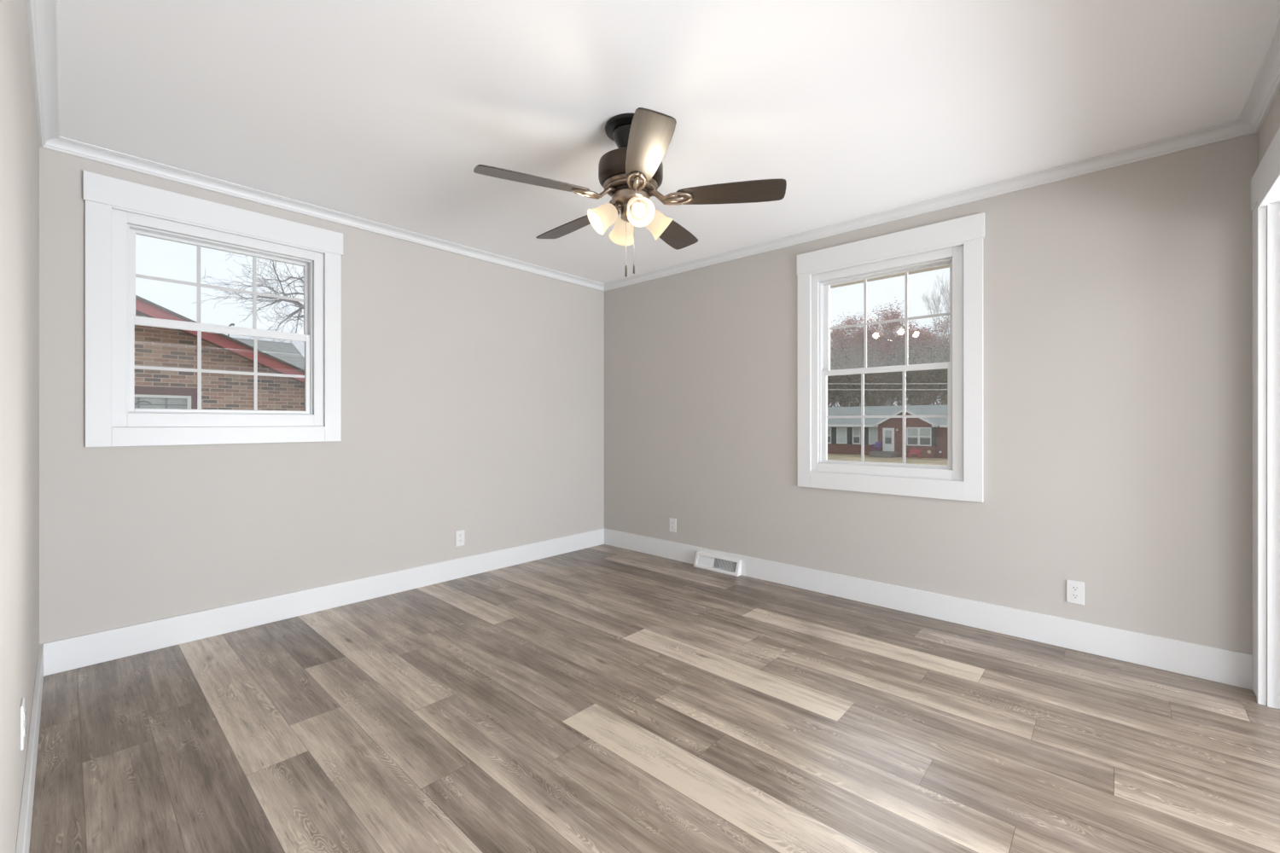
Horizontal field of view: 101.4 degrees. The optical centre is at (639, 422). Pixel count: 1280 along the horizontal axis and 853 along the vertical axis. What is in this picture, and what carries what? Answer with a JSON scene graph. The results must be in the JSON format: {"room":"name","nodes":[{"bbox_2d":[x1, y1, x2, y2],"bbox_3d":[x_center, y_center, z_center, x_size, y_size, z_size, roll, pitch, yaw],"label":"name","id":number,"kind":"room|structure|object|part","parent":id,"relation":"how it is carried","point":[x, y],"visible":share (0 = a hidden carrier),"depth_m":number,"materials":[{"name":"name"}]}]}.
{"room":"empty bedroom","nodes":[
{"label":"empty bedroom","id":0,"kind":"room"},
{"bbox_2d":[0,0,39,852],"bbox_3d":[-1.263,-0.076,0.951,4.040,2.440,0.140,0,0,42],"label":"wall","id":1,"kind":"structure","parent":0,"point":[19,136],"depth_m":1.28,"materials":[{"name":"beige paint"}]},
{"bbox_2d":[19,697,25,750],"bbox_3d":[-1.619,0.789,1.376,0.070,0.114,0.008,0,0,42],"label":"wall outlet","id":2,"kind":"object","parent":1,"relation":"attached to","point":[22,711],"visible":1,"depth_m":1.35,"materials":[{"name":"white plastic"}]},
{"bbox_2d":[15,644,43,852],"bbox_3d":[-1.206,1.070,1.003,4.026,0.147,0.014,0,0,42],"label":"baseboard","id":3,"kind":"structure","parent":1,"relation":"attached to","point":[26,804],"depth_m":1.55,"materials":[{"name":"white paint"}]},
{"bbox_2d":[25,0,59,146],"bbox_3d":[-1.195,-1.270,1.026,4.040,0.052,0.063,0,0,42],"label":"trim","id":4,"kind":"structure","parent":1,"relation":"attached to","point":[42,14],"depth_m":1.85,"materials":[{"name":"white paint"}]},
{"bbox_2d":[39,147,604,644],"bbox_3d":[-1.577,-0.076,3.709,0.140,2.440,3.795,0,0,42],"label":"wall","id":5,"kind":"structure","parent":0,"point":[473,389],"depth_m":3.34,"materials":[{"name":"beige paint"}]},
{"bbox_2d":[82,170,343,447],"bbox_3d":[-2.285,-0.534,2.913,0.162,1.295,1.112,0,0,42],"label":"window","id":6,"kind":"structure","parent":5,"relation":"in","point":[117,210],"depth_m":2.76,"materials":[{"name":"white paint"}]},
{"bbox_3d":[-2.313,-0.742,2.934,0.028,0.471,0.791,0,0,42],"label":"sash","id":7,"kind":"part","parent":6,"relation":"part of","materials":[{"name":"white plastic"}]},
{"bbox_3d":[-2.301,-0.518,2.924,0.097,0.937,0.811,0,0,42],"label":"frame","id":8,"kind":"part","parent":6,"relation":"part of","materials":[{"name":"white plastic"}]},
{"bbox_3d":[-2.314,-0.739,2.942,0.003,0.445,0.748,0,0,42],"label":"glass pane","id":9,"kind":"part","parent":6,"relation":"part of","materials":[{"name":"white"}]},
{"bbox_3d":[-2.284,-0.296,2.908,0.034,0.481,0.807,0,0,42],"label":"sash","id":10,"kind":"part","parent":6,"relation":"part of","materials":[{"name":"white plastic"}]},
{"bbox_2d":[39,136,604,291],"bbox_3d":[-1.502,-1.270,3.641,0.063,0.052,3.515,0,0,42],"label":"trim","id":11,"kind":"structure","parent":5,"relation":"attached to","point":[61,144],"depth_m":3.01,"materials":[{"name":"white paint"}]},
{"bbox_2d":[39,528,605,676],"bbox_3d":[-1.520,1.070,3.657,0.014,0.147,3.515,0,0,42],"label":"baseboard","id":12,"kind":"structure","parent":5,"relation":"attached to","point":[62,655],"depth_m":3.01,"materials":[{"name":"white paint"}]},
{"bbox_2d":[455,529,464,546],"bbox_3d":[-1.328,0.852,3.872,0.008,0.114,0.070,0,0,42],"label":"wall outlet","id":13,"kind":"object","parent":5,"relation":"attached to","point":[459,534],"visible":1,"depth_m":3.87,"materials":[{"name":"white plastic"}]},
{"bbox_2d":[29,544,1279,852],"bbox_3d":[0.800,1.269,0.201,8.380,0.250,5.780,0,0,42],"label":"floor","id":14,"kind":"structure","parent":0,"point":[603,698],"depth_m":1.94,"materials":[{"name":"laminate"}]},
{"bbox_2d":[58,0,1279,283],"bbox_3d":[0.800,-1.356,0.201,8.380,0.120,5.780,0,0,42],"label":"ceiling","id":15,"kind":"structure","parent":0,"point":[386,112],"depth_m":2.06,"materials":[{"name":"white paint"}]},
{"bbox_2d":[473,107,786,277],"bbox_3d":[-0.064,-0.969,2.335,1.240,0.655,1.277,0,0,42],"label":"ceiling fan","id":16,"kind":"object","parent":15,"relation":"hanging from","point":[631,173],"visible":1,"depth_m":2.21,"materials":[{"name":"brown wood"}]},
{"bbox_3d":[-0.429,-0.977,2.110,0.456,0.036,0.140,0,0,-26],"label":"fan blade","id":17,"kind":"part","parent":16,"relation":"part of","materials":[{"name":"brown wood"}]},
{"bbox_3d":[-0.340,-0.977,2.616,0.458,0.036,0.146,0,0,42],"label":"fan blade","id":18,"kind":"part","parent":16,"relation":"part of","materials":[{"name":"brown wood"}]},
{"bbox_3d":[-0.151,-0.896,2.273,0.090,0.079,0.057,0,0,-30],"label":"light bulb","id":19,"kind":"part","parent":16,"relation":"part of","materials":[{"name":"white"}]},
{"bbox_3d":[-0.169,-0.883,2.269,0.127,0.134,0.135,0,0,42],"label":"lamp shade","id":20,"kind":"part","parent":16,"relation":"part of","materials":[{"name":"white glass"}]},
{"bbox_3d":[-0.100,-0.936,2.286,0.066,0.067,0.052,0,0,-21],"label":"light arm","id":21,"kind":"part","parent":16,"relation":"part of","materials":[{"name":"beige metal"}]},
{"bbox_3d":[-0.041,-1.285,2.302,0.228,0.022,0.228,0,0,42],"label":"ceiling plate","id":22,"kind":"part","parent":16,"relation":"part of","materials":[{"name":"black metal"}]},
{"bbox_3d":[-0.074,-0.883,2.430,0.135,0.134,0.127,0,0,42],"label":"lamp shade","id":23,"kind":"part","parent":16,"relation":"part of","materials":[{"name":"white glass"}]},
{"bbox_3d":[-0.061,-0.794,2.300,0.003,0.204,0.002,0,0,42],"label":"pull chain","id":24,"kind":"part","parent":16,"relation":"part of","materials":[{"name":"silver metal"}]},
{"bbox_3d":[-0.025,-0.936,2.244,0.052,0.067,0.066,0,0,-21],"label":"light arm","id":25,"kind":"part","parent":16,"relation":"part of","materials":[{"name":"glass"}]},
{"bbox_3d":[-0.012,-0.896,2.192,0.057,0.079,0.090,0,0,-30],"label":"light bulb","id":26,"kind":"part","parent":16,"relation":"part of","materials":[{"name":"white glass"}]},
{"bbox_3d":[-0.008,-0.883,2.175,0.135,0.134,0.127,0,0,42],"label":"lamp shade","id":27,"kind":"part","parent":16,"relation":"part of","materials":[{"name":"white glass"}]},
{"bbox_3d":[0.022,-0.977,1.874,0.140,0.036,0.456,0,0,-8],"label":"fan blade","id":28,"kind":"part","parent":16,"relation":"part of","materials":[{"name":"brown wood"}]},
{"bbox_3d":[0.086,-0.883,2.335,0.127,0.134,0.135,0,0,42],"label":"lamp shade","id":29,"kind":"part","parent":16,"relation":"part of","materials":[{"name":"white glass"}]},
{"bbox_3d":[0.160,-0.977,2.686,0.140,0.036,0.456,0,0,28],"label":"fan blade","id":30,"kind":"part","parent":16,"relation":"part of","materials":[{"name":"brown wood"}]},
{"bbox_3d":[0.386,-0.977,2.230,0.456,0.036,0.140,0,0,10],"label":"fan blade","id":31,"kind":"part","parent":16,"relation":"part of","materials":[{"name":"brown wood"}]},
{"bbox_2d":[604,132,1258,655],"bbox_3d":[2.751,-0.076,2.238,8.240,2.440,0.140,0,0,42],"label":"wall","id":32,"kind":"structure","parent":0,"point":[1118,300],"depth_m":2.74,"materials":[{"name":"beige paint"}]},
{"bbox_2d":[669,517,675,532],"bbox_3d":[0.275,0.859,4.394,0.070,0.114,0.008,0,0,42],"label":"wall outlet","id":33,"kind":"object","parent":32,"relation":"attached to","point":[672,521],"visible":1,"depth_m":4.39,"materials":[{"name":"white plastic"}]},
{"bbox_2d":[693,551,741,576],"bbox_3d":[0.595,1.086,4.051,0.400,0.116,0.056,0,0,42],"label":"air vent","id":34,"kind":"object","parent":32,"relation":"attached to","point":[729,566],"visible":1,"depth_m":4.04,"materials":[{"name":"white plastic"}]},
{"bbox_2d":[797,212,984,502],"bbox_3d":[1.545,-0.361,3.319,1.100,1.602,0.162,0,0,42],"label":"window","id":35,"kind":"structure","parent":32,"relation":"in","point":[957,243],"depth_m":3.21,"materials":[{"name":"white paint"}]},
{"bbox_3d":[1.572,-0.643,3.351,0.728,0.594,0.003,0,0,42],"label":"glass pane","id":36,"kind":"part","parent":35,"relation":"part of","materials":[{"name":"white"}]},
{"bbox_3d":[1.551,-0.344,3.340,0.802,1.231,0.097,0,0,42],"label":"frame","id":37,"kind":"part","parent":35,"relation":"part of","materials":[{"name":"white plastic"}]},
{"bbox_3d":[1.535,-0.045,3.323,0.798,0.623,0.034,0,0,42],"label":"sash","id":38,"kind":"part","parent":35,"relation":"part of","materials":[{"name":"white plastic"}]},
{"bbox_3d":[1.562,-0.638,3.352,0.782,0.624,0.028,0,0,42],"label":"sash","id":39,"kind":"part","parent":35,"relation":"part of","materials":[{"name":"white plastic"}]},
{"bbox_2d":[604,529,1252,690],"bbox_3d":[1.152,1.070,3.591,4.026,0.147,0.014,0,0,42],"label":"baseboard","id":40,"kind":"structure","parent":32,"relation":"attached to","point":[1224,666],"depth_m":2.85,"materials":[{"name":"white paint"}]},
{"bbox_2d":[603,119,1256,291],"bbox_3d":[1.130,-1.270,3.578,4.040,0.052,0.063,0,0,42],"label":"trim","id":41,"kind":"structure","parent":32,"relation":"attached to","point":[1236,128],"depth_m":2.88,"materials":[{"name":"white paint"}]},
{"bbox_2d":[1066,580,1084,605],"bbox_3d":[2.196,0.855,2.643,0.070,0.114,0.008,0,0,42],"label":"wall outlet","id":42,"kind":"object","parent":32,"relation":"attached to","point":[1075,590],"visible":1,"depth_m":2.64,"materials":[{"name":"white plastic"}]},
{"bbox_2d":[1070,593,1079,599],"bbox_3d":[2.194,0.874,2.642,0.034,0.025,0.002,0,0,42],"label":"receptacle","id":43,"kind":"object","parent":42,"relation":"attached to","point":[1073,596],"depth_m":2.64,"materials":[{"name":"grey plastic"}]},
{"bbox_2d":[1070,586,1079,591],"bbox_3d":[2.194,0.835,2.642,0.034,0.025,0.002,0,0,42],"label":"receptacle","id":44,"kind":"object","parent":42,"relation":"attached to","point":[1073,588],"depth_m":2.64,"materials":[{"name":"grey plastic"}]},
{"bbox_2d":[1258,88,1279,164],"bbox_3d":[0.790,-0.076,0.115,0.120,2.440,5.640,0,0,42],"label":"wall","id":45,"kind":"structure","parent":0,"point":[1271,125],"depth_m":2.08,"materials":[{"name":"beige paint"}]},
{"bbox_2d":[1239,17,1279,132],"bbox_3d":[1.438,-1.270,0.962,0.063,0.052,3.515,0,0,42],"label":"trim","id":46,"kind":"structure","parent":45,"relation":"attached to","point":[1265,86],"depth_m":1.99,"materials":[{"name":"white paint"}]},
{"bbox_2d":[1250,127,1279,709],"bbox_3d":[1.589,0.047,1.010,0.144,2.193,3.240,0,0,42],"label":"door frame","id":47,"kind":"structure","parent":45,"relation":"in","point":[1265,180],"depth_m":2.12,"materials":[{"name":"white paint"}]},
{"label":"outside","id":48,"kind":"structure","parent":0,"visible":0},
{"bbox_2d":[827,453,948,465],"bbox_3d":[42.119,2.844,81.264,280.000,0.300,350.000,0,0,42],"label":"ground","id":49,"kind":"structure","parent":48,"point":[942,462],"depth_m":38.70,"materials":[{"name":"beige plant"}]},
{"bbox_2d":[134,295,304,411],"bbox_3d":[-13.835,-0.439,8.867,9.390,6.267,15.200,0,0,42],"label":"brick house","id":50,"kind":"structure","parent":49,"relation":"on","point":[154,346],"depth_m":9.23,"materials":[{"name":"red brick"}]},
{"bbox_3d":[-8.291,0.061,8.542,0.016,0.965,1.387,0,0,42],"label":"pane","id":51,"kind":"part","parent":50,"relation":"part of","materials":[{"name":"grey glass"}]},
{"bbox_2d":[192,252,303,342],"bbox_3d":[-9.498,-2.893,17.244,5.424,11.188,8.135,0,0,42],"label":"tree","id":52,"kind":"object","parent":49,"relation":"on","point":[262,299],"visible":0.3,"depth_m":14.82,"materials":[{"name":"grey plant"}]},
{"bbox_2d":[827,376,849,397],"bbox_3d":[20.593,-2.055,64.111,8.668,9.566,8.359,0,0,-21],"label":"tree","id":53,"kind":"object","parent":49,"relation":"on","point":[828,376],"visible":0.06,"depth_m":62.52,"materials":[{"name":"brown plant"}]},
{"bbox_2d":[827,360,858,407],"bbox_3d":[21.896,-2.688,64.489,10.458,10.951,7.559,0,0,23],"label":"tree","id":54,"kind":"object","parent":49,"relation":"on","point":[831,400],"visible":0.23,"depth_m":62.58,"materials":[{"name":"green plant"}]},
{"bbox_2d":[830,325,883,407],"bbox_3d":[32.336,-7.009,83.533,15.174,19.418,12.994,0,0,35],"label":"tree","id":55,"kind":"object","parent":49,"relation":"on","point":[835,357],"visible":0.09,"depth_m":79.87,"materials":[{"name":"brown plant"}]},
{"bbox_2d":[827,354,887,407],"bbox_3d":[24.687,-2.882,63.506,10.178,11.233,9.816,0,0,5],"label":"tree","id":56,"kind":"object","parent":49,"relation":"on","point":[843,366],"visible":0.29,"depth_m":62.18,"materials":[{"name":"brown plant"}]},
{"bbox_2d":[827,347,888,407],"bbox_3d":[27.249,-3.820,70.359,12.658,13.255,9.149,0,0,-39],"label":"tree","id":57,"kind":"object","parent":49,"relation":"on","point":[839,402],"visible":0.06,"depth_m":70.12,"materials":[{"name":"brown plant"}]},
{"bbox_2d":[833,373,886,407],"bbox_3d":[25.099,-1.722,60.625,6.202,8.986,8.582,0,0,9],"label":"tree","id":58,"kind":"object","parent":49,"relation":"on","point":[854,379],"visible":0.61,"depth_m":59.37,"materials":[{"name":"green plant"}]},
{"bbox_2d":[834,340,896,405],"bbox_3d":[37.112,-5.223,81.355,14.703,15.948,15.915,0,0,31],"label":"tree","id":59,"kind":"object","parent":49,"relation":"on","point":[863,340],"visible":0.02,"depth_m":78.01,"materials":[{"name":"brown plant"}]},
{"bbox_2d":[830,334,902,406],"bbox_3d":[27.878,-4.528,69.141,12.714,14.549,13.184,0,0,19],"label":"tree","id":60,"kind":"object","parent":49,"relation":"on","point":[855,358],"visible":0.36,"depth_m":66.97,"materials":[{"name":"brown plant"}]},
{"bbox_2d":[832,353,901,406],"bbox_3d":[31.503,-3.507,70.578,10.916,12.492,11.320,0,0,36],"label":"tree","id":61,"kind":"object","parent":49,"relation":"on","point":[854,353],"visible":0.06,"depth_m":68.75,"materials":[{"name":"brown plant"}]},
{"bbox_2d":[830,296,929,406],"bbox_3d":[35.629,-8.332,80.638,14.766,22.066,17.243,0,0,42],"label":"tree","id":62,"kind":"object","parent":49,"relation":"on","point":[893,315],"visible":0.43,"depth_m":78.27,"materials":[{"name":"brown plant"}]},
{"bbox_2d":[867,342,902,402],"bbox_3d":[38.400,-4.825,78.097,15.381,15.300,14.602,0,0,-32],"label":"tree","id":63,"kind":"object","parent":49,"relation":"on","point":[899,342],"visible":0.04,"depth_m":77.05,"materials":[{"name":"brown plant"}]},
{"bbox_2d":[827,404,948,459],"bbox_3d":[21.934,0.589,45.745,36.000,4.210,11.700,0,0,42],"label":"house","id":64,"kind":"structure","parent":49,"relation":"on","point":[928,435],"depth_m":42.36,"materials":[{"name":"red brick"}]},
{"bbox_3d":[16.459,1.103,46.309,0.818,1.293,0.020,0,0,42],"label":"pane","id":65,"kind":"part","parent":64,"relation":"part of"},
{"bbox_2d":[831,427,836,443],"bbox_3d":[16.959,1.093,45.837,0.418,1.473,0.065,0,0,42],"label":"shutter","id":66,"kind":"object","parent":64,"relation":"hanging from","point":[833,429],"depth_m":45.82,"materials":[{"name":"grey"}]},
{"bbox_3d":[17.469,1.103,45.389,0.798,1.293,0.020,0,0,42],"label":"pane","id":67,"kind":"part","parent":64,"relation":"part of","materials":[{"name":"grey glass"}]},
{"bbox_2d":[847,427,852,444],"bbox_3d":[17.974,1.093,44.912,0.428,1.473,0.065,0,0,42],"label":"shutter","id":68,"kind":"object","parent":64,"relation":"hanging from","point":[849,429],"depth_m":44.88,"materials":[{"name":"grey"}]},
{"bbox_3d":[18.401,1.103,44.540,0.563,1.293,0.020,0,0,42],"label":"pane","id":69,"kind":"part","parent":64,"relation":"part of","materials":[{"name":"grey glass"}]},
{"bbox_3d":[18.392,1.457,44.531,0.483,0.485,0.005,0,0,42],"label":"dark glass","id":70,"kind":"part","parent":64,"relation":"part of","materials":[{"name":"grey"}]},
{"bbox_2d":[864,427,868,444],"bbox_3d":[18.969,1.093,44.005,0.428,1.473,0.065,0,0,42],"label":"shutter","id":71,"kind":"object","parent":64,"relation":"hanging from","point":[866,429],"depth_m":43.95,"materials":[{"name":"grey"}]},
{"bbox_3d":[19.423,1.103,43.609,0.635,1.293,0.020,0,0,42],"label":"pane","id":72,"kind":"part","parent":64,"relation":"part of","materials":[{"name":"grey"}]},
{"bbox_2d":[872,442,880,452],"bbox_3d":[18.964,1.909,41.944,0.550,0.770,0.580,0,0,42],"label":"lawn chair","id":73,"kind":"object","parent":64,"relation":"on","point":[877,444],"visible":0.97,"depth_m":41.97,"materials":[{"name":"purple plastic"}]},
{"bbox_3d":[19.888,1.339,41.941,0.860,1.870,0.080,0,0,42],"label":"door","id":74,"kind":"part","parent":64,"relation":"part of","materials":[{"name":"white paint"}]},
{"bbox_2d":[884,437,891,443],"bbox_3d":[19.851,1.419,41.900,0.460,0.450,0.010,0,0,42],"label":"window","id":75,"kind":"structure","parent":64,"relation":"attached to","point":[887,440],"depth_m":41.89,"materials":[{"name":"grey"}]},
{"bbox_3d":[19.858,1.144,41.907,0.500,1.100,0.010,0,0,42],"label":"door glass","id":76,"kind":"part","parent":64,"relation":"part of","materials":[{"name":"grey glass"}]},
{"bbox_3d":[21.535,1.054,40.467,1.640,1.320,0.020,0,0,42],"label":"pane","id":77,"kind":"part","parent":64,"relation":"part of","materials":[{"name":"grey glass"}]},
{"bbox_3d":[21.527,1.416,40.458,1.560,0.496,0.005,0,0,42],"label":"dark glass","id":78,"kind":"part","parent":64,"relation":"part of","materials":[{"name":"grey glass"}]},
{"bbox_2d":[931,427,936,446],"bbox_3d":[22.285,1.044,39.767,0.270,1.400,0.065,0,0,42],"label":"shutter","id":79,"kind":"object","parent":64,"relation":"hanging from","point":[933,429],"depth_m":39.74,"materials":[{"name":"grey"}]},
{"bbox_2d":[851,360,934,406],"bbox_3d":[27.807,-2.026,57.710,8.617,9.509,8.309,0,0,2],"label":"tree","id":80,"kind":"object","parent":49,"relation":"on","point":[878,398],"visible":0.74,"depth_m":56.90,"materials":[{"name":"brown plant"}]},
{"bbox_2d":[860,350,942,406],"bbox_3d":[32.796,-3.138,67.040,8.191,11.867,11.332,0,0,-30],"label":"tree","id":81,"kind":"object","parent":49,"relation":"on","point":[892,402],"visible":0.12,"depth_m":66.44,"materials":[{"name":"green plant"}]},
{"bbox_2d":[865,337,948,406],"bbox_3d":[34.755,-4.268,69.020,9.777,14.166,13.528,0,0,-1],"label":"tree","id":82,"kind":"object","parent":49,"relation":"on","point":[910,349],"visible":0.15,"depth_m":66.62,"materials":[{"name":"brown plant"}]},
{"bbox_2d":[867,308,949,404],"bbox_3d":[39.694,-7.229,79.163,13.289,19.859,15.519,0,0,-1],"label":"tree","id":83,"kind":"object","parent":49,"relation":"on","point":[901,323],"visible":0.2,"depth_m":76.59,"materials":[{"name":"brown plant"}]},
{"bbox_2d":[872,359,947,406],"bbox_3d":[30.002,-2.126,56.776,9.366,9.808,6.770,0,0,5],"label":"tree","id":84,"kind":"object","parent":49,"relation":"on","point":[894,373],"visible":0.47,"depth_m":56.05,"materials":[{"name":"green plant"}]},
{"bbox_2d":[872,339,949,405],"bbox_3d":[35.611,-3.899,67.284,12.034,13.281,11.605,0,0,-19],"label":"tree","id":85,"kind":"object","parent":49,"relation":"on","point":[894,340],"visible":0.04,"depth_m":66.23,"materials":[{"name":"brown plant"}]},
{"bbox_2d":[907,448,920,459],"bbox_3d":[20.789,2.344,39.700,0.750,0.700,0.420,0,0,42],"label":"garden bench","id":86,"kind":"object","parent":49,"relation":"on","point":[914,450],"visible":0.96,"depth_m":39.77,"materials":[{"name":"red paint"}]},
{"bbox_3d":[20.917,2.129,39.840,0.750,0.270,0.040,0,0,42],"label":"backrest","id":87,"kind":"part","parent":86,"relation":"part of","materials":[{"name":"red paint"}]},
{"bbox_2d":[891,353,948,405],"bbox_3d":[30.048,-2.139,54.535,8.507,9.735,8.821,0,0,31],"label":"tree","id":88,"kind":"object","parent":49,"relation":"on","point":[922,395],"visible":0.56,"depth_m":54.38,"materials":[{"name":"brown plant"}]},
{"bbox_2d":[894,309,949,361],"bbox_3d":[41.812,-6.568,76.073,14.484,18.535,12.403,0,0,20],"label":"tree","id":89,"kind":"object","parent":49,"relation":"on","point":[921,337],"visible":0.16,"depth_m":73.82,"materials":[{"name":"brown plant"}]},
{"bbox_2d":[897,345,949,405],"bbox_3d":[35.691,-3.359,62.379,8.501,12.317,11.762,0,0,9],"label":"tree","id":90,"kind":"object","parent":49,"relation":"on","point":[909,359],"visible":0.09,"depth_m":62.35,"materials":[{"name":"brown plant"}]},
{"bbox_2d":[901,330,948,405],"bbox_3d":[43.001,-5.190,72.132,13.687,15.806,14.178,0,0,-42],"label":"tree","id":91,"kind":"object","parent":49,"relation":"on","point":[928,330],"visible":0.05,"depth_m":72.40,"materials":[{"name":"brown plant"}]},
{"bbox_2d":[901,335,949,404],"bbox_3d":[37.447,-4.122,61.514,11.833,13.665,12.257,0,0,21],"label":"tree","id":92,"kind":"object","parent":49,"relation":"on","point":[939,358],"visible":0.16,"depth_m":63.33,"materials":[{"name":"brown plant"}]},
{"bbox_2d":[913,346,949,405],"bbox_3d":[31.547,-2.663,51.899,7.523,10.900,10.409,0,0,11],"label":"tree","id":93,"kind":"object","parent":49,"relation":"on","point":[941,371],"visible":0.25,"depth_m":52.56,"materials":[{"name":"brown plant"}]},
{"bbox_2d":[922,274,949,405],"bbox_3d":[40.222,-8.759,69.212,4.137,22.927,5.169,0,0,-24],"label":"bare tree","id":94,"kind":"object","parent":49,"relation":"on","point":[944,340],"visible":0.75,"depth_m":69.57,"materials":[{"name":"grey plant"}]},
{"bbox_2d":[926,353,949,387],"bbox_3d":[34.684,-2.757,52.276,9.951,10.981,9.596,0,0,41],"label":"tree","id":95,"kind":"object","parent":49,"relation":"on","point":[937,382],"visible":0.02,"depth_m":53.13,"materials":[{"name":"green plant"}]},
{"bbox_3d":[1.020,-1.901,-0.040,9.250,1.410,6.640,0,0,42],"label":"roof","id":96,"kind":"structure","parent":0,"visible":0},
{"bbox_2d":[830,264,949,288],"bbox_3d":[2.985,-1.113,2.377,9.600,0.166,0.380,0,0,42],"label":"roof eave","id":97,"kind":"object","parent":96,"relation":"attached to","point":[945,266],"visible":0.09,"depth_m":3.69,"materials":[{"name":"beige"}]}
]}

